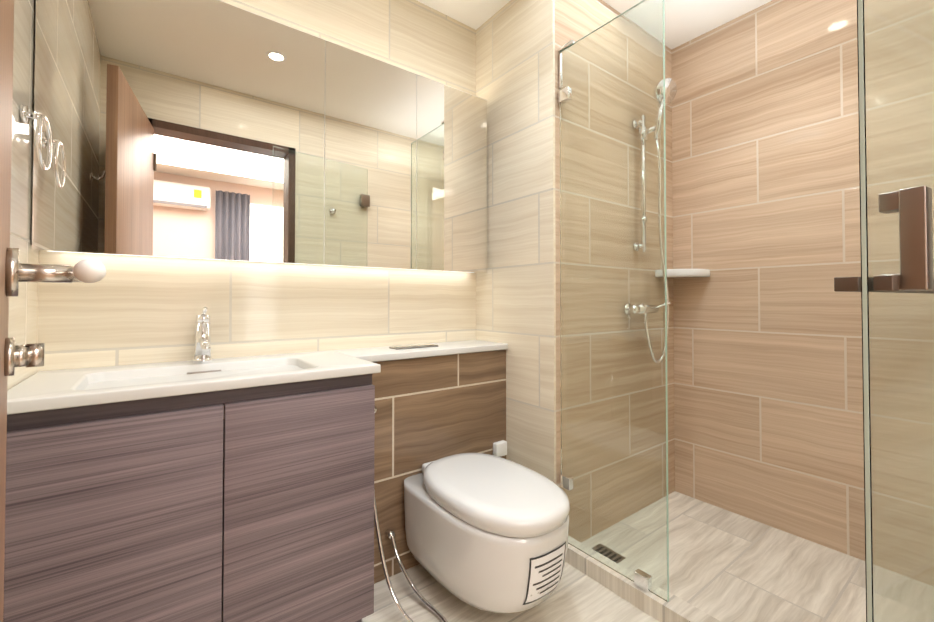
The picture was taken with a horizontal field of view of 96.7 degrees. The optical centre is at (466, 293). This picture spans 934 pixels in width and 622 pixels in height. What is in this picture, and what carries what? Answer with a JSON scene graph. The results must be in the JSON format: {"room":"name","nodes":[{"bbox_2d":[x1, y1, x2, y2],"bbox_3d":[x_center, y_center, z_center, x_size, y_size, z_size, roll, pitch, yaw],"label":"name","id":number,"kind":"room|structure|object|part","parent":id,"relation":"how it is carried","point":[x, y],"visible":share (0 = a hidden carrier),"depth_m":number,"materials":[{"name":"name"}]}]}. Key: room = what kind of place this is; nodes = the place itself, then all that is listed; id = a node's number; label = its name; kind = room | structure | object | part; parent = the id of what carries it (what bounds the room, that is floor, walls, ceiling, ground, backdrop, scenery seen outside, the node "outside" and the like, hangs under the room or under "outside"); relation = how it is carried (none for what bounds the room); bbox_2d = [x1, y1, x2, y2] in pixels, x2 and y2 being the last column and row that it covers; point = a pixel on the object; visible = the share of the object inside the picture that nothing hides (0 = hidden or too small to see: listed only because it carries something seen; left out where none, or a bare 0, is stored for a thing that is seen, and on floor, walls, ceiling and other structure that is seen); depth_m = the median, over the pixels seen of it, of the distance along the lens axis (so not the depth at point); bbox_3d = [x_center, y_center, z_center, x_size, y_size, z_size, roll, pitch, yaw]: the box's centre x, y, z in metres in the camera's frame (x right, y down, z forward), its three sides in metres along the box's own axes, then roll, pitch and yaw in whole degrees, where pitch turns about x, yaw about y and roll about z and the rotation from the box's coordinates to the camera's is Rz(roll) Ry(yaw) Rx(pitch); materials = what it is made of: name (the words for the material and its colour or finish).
{"room":"bathroom","nodes":[
{"label":"bathroom","id":0,"kind":"room"},
{"bbox_2d":[7,0,38,390],"bbox_3d":[-0.751,-0.166,0.464,0.120,2.400,1.890,1,-1,-37],"label":"wall","id":1,"kind":"structure","parent":0,"point":[23,319],"depth_m":1.02,"materials":[{"name":"tile"}]},
{"bbox_2d":[20,104,51,170],"bbox_3d":[-1.052,-0.379,1.010,0.043,0.150,0.133,1,-1,-37],"label":"towel ring","id":2,"kind":"object","parent":1,"relation":"attached to","point":[26,115],"visible":1,"depth_m":1.00,"materials":[{"name":"silver metal"}]},
{"bbox_2d":[0,0,105,621],"bbox_3d":[-0.296,0.004,0.223,0.188,2.037,0.751,1,-1,-37],"label":"door leaf","id":3,"kind":"structure","parent":1,"relation":"in","point":[14,271],"depth_m":0.44,"materials":[{"name":"brown wood"}]},
{"bbox_3d":[-0.295,0.004,0.224,0.159,2.037,0.751,1,-1,-37],"label":"panel","id":4,"kind":"part","parent":3,"relation":"part of","materials":[{"name":"brown wood"}]},
{"bbox_3d":[-0.485,0.019,0.443,0.148,0.141,0.101,1,-1,-37],"label":"handle","id":5,"kind":"part","parent":3,"relation":"part of","materials":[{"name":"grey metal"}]},
{"bbox_2d":[37,0,475,371],"bbox_3d":[-0.612,-0.146,1.673,1.550,2.400,0.120,1,-1,-37],"label":"wall","id":6,"kind":"structure","parent":0,"point":[129,309],"depth_m":1.56,"materials":[{"name":"tile"}]},
{"bbox_2d":[32,0,331,264],"bbox_3d":[-0.858,-0.526,1.349,0.755,0.832,0.108,1,-1,-37],"label":"mirror","id":7,"kind":"object","parent":6,"relation":"attached to","point":[209,129],"depth_m":1.27,"materials":[{"name":"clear mirror"}]},
{"bbox_3d":[-0.828,-0.526,1.308,0.750,0.832,0.005,1,-1,-37],"label":"door","id":8,"kind":"part","parent":7,"relation":"part of","materials":[{"name":"silver mirror"}]},
{"bbox_2d":[328,43,419,269],"bbox_3d":[-0.402,-0.520,1.690,0.391,0.832,0.108,1,-1,-37],"label":"mirror","id":9,"kind":"object","parent":6,"relation":"attached to","point":[376,103],"depth_m":1.65,"materials":[{"name":"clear mirror"}]},
{"bbox_3d":[-0.371,-0.521,1.649,0.385,0.832,0.005,1,-1,-37],"label":"door","id":10,"kind":"part","parent":9,"relation":"part of","materials":[{"name":"silver mirror"}]},
{"bbox_2d":[420,75,486,272],"bbox_3d":[-0.090,-0.516,1.923,0.392,0.832,0.108,1,-1,-37],"label":"mirror","id":11,"kind":"object","parent":6,"relation":"attached to","point":[453,121],"depth_m":1.87,"materials":[{"name":"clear mirror"}]},
{"bbox_3d":[-0.059,-0.517,1.882,0.387,0.832,0.005,1,-1,-37],"label":"door","id":12,"kind":"part","parent":11,"relation":"part of","materials":[{"name":"silver mirror"}]},
{"bbox_2d":[372,350,505,583],"bbox_3d":[-0.179,0.655,1.768,0.727,0.801,0.225,1,-1,-37],"label":"wall","id":13,"kind":"structure","parent":0,"point":[432,408],"depth_m":1.63,"materials":[{"name":"brown tile"}]},
{"bbox_2d":[374,406,447,621],"bbox_3d":[-0.195,0.718,1.366,0.156,0.661,0.394,1,-1,-37],"label":"bidet sprayer","id":14,"kind":"object","parent":13,"relation":"attached to","point":[389,533],"visible":0.75,"depth_m":1.39,"materials":[{"name":"silver metal"}]},
{"bbox_2d":[404,453,569,613],"bbox_3d":[0.076,0.813,1.439,0.386,0.354,0.600,1,-1,-37],"label":"toilet","id":15,"kind":"object","parent":13,"relation":"attached to","point":[487,532],"visible":1,"depth_m":1.26,"materials":[{"name":"white ceramic"}]},
{"bbox_3d":[0.085,0.665,1.429,0.376,0.058,0.570,1,-1,-37],"label":"lid","id":16,"kind":"part","parent":15,"relation":"part of","materials":[{"name":"white ceramic"}]},
{"bbox_2d":[493,440,506,456],"bbox_3d":[0.147,0.692,1.851,0.065,0.060,0.028,1,-1,-37],"label":"outlet","id":17,"kind":"object","parent":13,"relation":"attached to","point":[499,448],"visible":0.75,"depth_m":1.84,"materials":[{"name":"white plastic"}]},
{"bbox_2d":[476,0,555,482],"bbox_3d":[0.167,-0.142,1.936,0.012,2.400,0.630,1,-1,-37],"label":"wall","id":18,"kind":"structure","parent":0,"point":[516,282],"depth_m":1.82,"materials":[{"name":"tile"}]},
{"bbox_2d":[416,0,771,49],"bbox_3d":[0.303,-1.403,1.271,2.750,0.100,1.890,1,-1,-37],"label":"ceiling","id":19,"kind":"structure","parent":0,"point":[686,21],"depth_m":1.97,"materials":[{"name":"paint"}]},
{"bbox_2d":[362,491,865,621],"bbox_3d":[0.303,1.097,1.231,2.750,0.100,1.890,1,-1,-37],"label":"floor","id":20,"kind":"structure","parent":0,"point":[726,565],"depth_m":1.50,"materials":[{"name":"tile"}]},
{"bbox_2d":[3,307,507,621],"bbox_3d":[-0.437,0.546,1.429,1.545,1.007,0.457,1,-1,-37],"label":"bathroom vanity","id":21,"kind":"object","parent":20,"relation":"on","point":[202,486],"visible":1,"depth_m":1.01,"materials":[{"name":"brown wood"}]},
{"bbox_3d":[-0.766,0.617,0.909,0.397,0.686,0.018,1,-1,-37],"label":"door","id":22,"kind":"part","parent":21,"relation":"part of","materials":[{"name":"brown wood"}]},
{"bbox_2d":[7,340,507,418],"bbox_3d":[-0.437,0.272,1.433,1.545,0.105,0.457,1,-1,-37],"label":"countertop","id":23,"kind":"structure","parent":21,"relation":"on","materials":[{"name":"white stone"}]},
{"bbox_2d":[193,307,211,362],"bbox_3d":[-0.818,0.129,1.293,0.054,0.176,0.154,1,-1,-37],"label":"faucet","id":24,"kind":"object","parent":23,"relation":"on","point":[202,330],"depth_m":1.31,"materials":[{"name":"silver metal"}]},
{"bbox_3d":[-0.445,0.620,1.148,0.397,0.686,0.018,1,-1,-37],"label":"door","id":25,"kind":"part","parent":21,"relation":"part of","materials":[{"name":"brown wood"}]},
{"bbox_2d":[565,544,720,621],"bbox_3d":[0.730,1.017,1.234,0.073,0.060,1.140,1,-1,-37],"label":"curb","id":26,"kind":"object","parent":20,"relation":"on","point":[674,608],"visible":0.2,"depth_m":1.39,"materials":[{"name":"tile"}]},
{"bbox_2d":[558,0,668,601],"bbox_3d":[0.515,-0.012,1.524,0.032,2.006,0.439,1,-1,-37],"label":"screen","id":27,"kind":"object","parent":26,"relation":"on","point":[613,480],"visible":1,"depth_m":1.49,"materials":[{"name":"clear glass"}]},
{"bbox_2d":[555,0,674,494],"bbox_3d":[0.551,-0.138,2.223,0.948,2.400,0.630,1,-1,-37],"label":"wall","id":28,"kind":"structure","parent":0,"point":[576,20],"depth_m":1.83,"materials":[{"name":"beige tile"}]},
{"bbox_2d":[665,78,676,340],"bbox_3d":[0.875,-0.333,1.962,0.234,1.329,0.178,1,-1,-37],"label":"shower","id":29,"kind":"object","parent":28,"relation":"attached to","point":[670,88],"visible":0.02,"depth_m":1.95,"materials":[{"name":"silver metal"}]},
{"bbox_2d":[667,269,709,277],"bbox_3d":[1.100,-0.104,2.119,0.190,0.040,0.190,1,-1,-37],"label":"corner shelf","id":30,"kind":"object","parent":28,"relation":"attached to","point":[683,273],"visible":0.75,"depth_m":2.07,"materials":[{"name":"white ceramic"}]},
{"bbox_2d":[671,0,864,560],"bbox_3d":[1.356,-0.141,2.038,0.120,2.400,1.890,1,-1,-37],"label":"wall","id":31,"kind":"structure","parent":0,"point":[768,404],"depth_m":1.89,"materials":[{"name":"beige tile"}]},
{"bbox_3d":[1.249,-0.159,0.853,1.470,2.400,0.120,1,-1,-37],"label":"wall","id":32,"kind":"structure","parent":0,"visible":0},
{"bbox_2d":[834,0,933,621],"bbox_3d":[0.735,-0.025,0.629,0.714,1.979,0.128,1,-1,-37],"label":"shower door","id":33,"kind":"structure","parent":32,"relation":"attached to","point":[893,284],"depth_m":0.48,"materials":[{"name":"clear glass"}]},
{"bbox_3d":[0.631,-0.009,0.567,0.470,0.016,0.103,1,-1,-37],"label":"rail","id":34,"kind":"part","parent":33,"relation":"part of","materials":[{"name":"brown metal"}]}
]}

